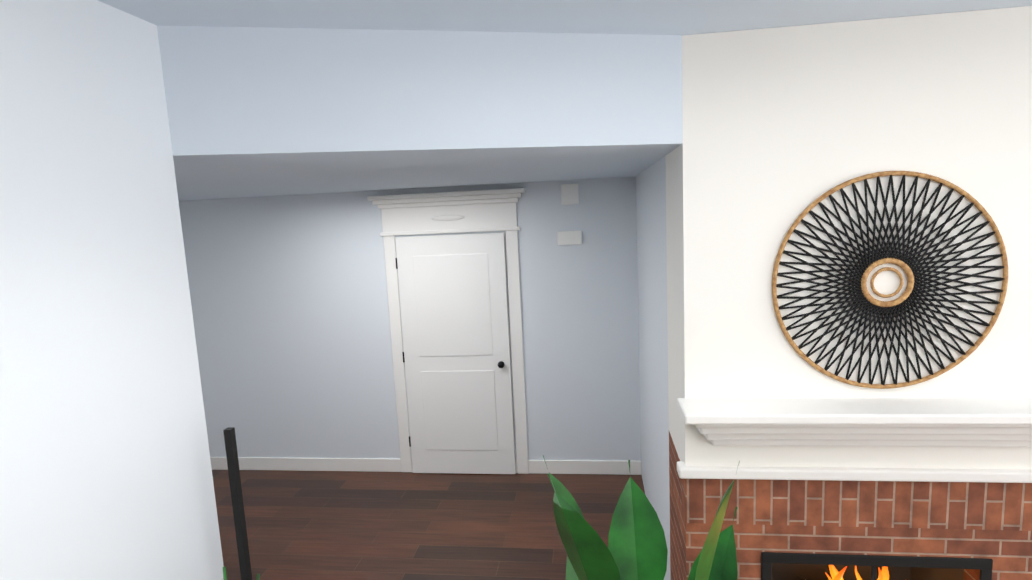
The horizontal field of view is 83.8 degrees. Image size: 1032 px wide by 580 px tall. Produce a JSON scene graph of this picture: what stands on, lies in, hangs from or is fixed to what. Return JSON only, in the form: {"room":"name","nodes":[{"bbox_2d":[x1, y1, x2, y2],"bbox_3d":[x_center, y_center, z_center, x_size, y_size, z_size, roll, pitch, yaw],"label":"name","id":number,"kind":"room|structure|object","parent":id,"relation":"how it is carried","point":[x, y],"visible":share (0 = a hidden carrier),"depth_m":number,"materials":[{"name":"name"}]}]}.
{"room":"living room","nodes":[
{"label":"living room","id":0,"kind":"room"},
{"bbox_2d":[0,0,199,579],"bbox_3d":[-1.451,0.829,0.279,0.340,2.850,3.240,-2,8,7],"label":"wall","id":1,"kind":"structure","parent":0,"point":[156,338],"depth_m":1.51,"materials":[{"name":"white paint"}]},
{"bbox_2d":[128,13,223,579],"bbox_3d":[-2.956,0.645,2.185,3.810,2.850,0.120,-2,8,7],"label":"wall","id":2,"kind":"structure","parent":0,"point":[173,222],"depth_m":1.88,"materials":[{"name":"white paint"}]},
{"bbox_2d":[188,177,639,460],"bbox_3d":[-1.068,0.382,4.981,4.400,2.450,0.120,-2,8,7],"label":"wall","id":3,"kind":"structure","parent":0,"point":[294,295],"depth_m":4.91,"materials":[{"name":"white paint"}]},
{"bbox_2d":[210,457,640,474],"bbox_3d":[-1.014,1.545,5.069,4.154,0.120,0.013,-2,8,7],"label":"baseboard","id":4,"kind":"structure","parent":3,"relation":"attached to","point":[394,465],"depth_m":5.08,"materials":[{"name":"white paint"}]},
{"bbox_2d":[367,188,528,473],"bbox_3d":[-0.511,0.403,4.799,1.290,2.405,0.100,-2,8,7],"label":"door frame","id":5,"kind":"structure","parent":3,"relation":"attached to","point":[454,212],"depth_m":4.73,"materials":[{"name":"white paint"}]},
{"bbox_2d":[395,233,515,473],"bbox_3d":[-0.508,0.572,4.815,0.918,2.055,0.115,-2,8,7],"label":"entry door","id":6,"kind":"structure","parent":3,"relation":"in","point":[453,295],"depth_m":4.82,"materials":[{"name":"white wood"}]},
{"bbox_2d":[212,470,644,579],"bbox_3d":[1.198,1.955,1.901,9.600,0.060,6.800,-2,8,7],"label":"floor","id":7,"kind":"structure","parent":0,"point":[333,525],"depth_m":4.22,"materials":[{"name":"brown wood"}]},
{"bbox_2d":[223,427,251,579],"bbox_3d":[-0.902,1.226,1.984,0.220,1.560,0.220,-2,8,7],"label":"post","id":8,"kind":"object","parent":7,"relation":"on","point":[237,500],"visible":1,"depth_m":1.91,"materials":[{"name":"black metal"}]},
{"bbox_2d":[223,566,259,579],"bbox_3d":[-0.760,1.433,1.632,0.280,1.231,0.306,-2,8,7],"label":"snake plant","id":9,"kind":"object","parent":7,"relation":"on","point":[225,576],"visible":1,"depth_m":1.68,"materials":[{"name":"green plant"}]},
{"bbox_2d":[543,455,739,579],"bbox_3d":[0.376,1.186,1.823,0.733,1.562,0.810,-2,8,7],"label":"plant","id":10,"kind":"object","parent":7,"relation":"on","point":[636,549],"visible":1,"depth_m":1.95,"materials":[{"name":"green plant"}]},
{"bbox_2d":[98,0,1031,200],"bbox_3d":[1.069,-0.747,1.538,9.600,0.500,6.800,-2,8,7],"label":"ceiling","id":11,"kind":"structure","parent":0,"point":[266,98],"depth_m":2.00,"materials":[{"name":"white paint"}]},
{"bbox_2d":[632,156,670,579],"bbox_3d":[0.935,0.451,3.759,0.115,2.450,1.760,-2,8,7],"label":"wall","id":12,"kind":"structure","parent":0,"point":[648,187],"depth_m":3.54,"materials":[{"name":"white paint"}]},
{"bbox_2d":[665,6,1031,579],"bbox_3d":[1.389,0.428,2.265,1.424,2.849,1.049,-2,8,7],"label":"wall","id":13,"kind":"structure","parent":0,"point":[784,128],"depth_m":2.22,"materials":[{"name":"white paint"}]},
{"bbox_2d":[677,397,1031,482],"bbox_3d":[1.389,0.602,2.226,1.465,0.335,0.240,-2,8,7],"label":"mantel","id":14,"kind":"object","parent":13,"relation":"attached to","point":[950,422],"depth_m":2.21,"materials":[{"name":"white paint"}]},
{"bbox_2d":[761,552,992,579],"bbox_3d":[1.501,1.334,2.586,0.880,0.560,0.418,-2,8,7],"label":"fireplace insert","id":15,"kind":"object","parent":13,"relation":"in","point":[983,565],"visible":1,"depth_m":2.35,"materials":[{"name":"black metal"}]},
{"bbox_2d":[772,171,1007,388],"bbox_3d":[1.414,-0.028,2.193,0.838,0.838,0.021,-2,8,7],"label":"wall art","id":16,"kind":"object","parent":13,"relation":"attached to","point":[905,298],"visible":1,"depth_m":2.19,"materials":[{"name":"wicker"}]}
]}

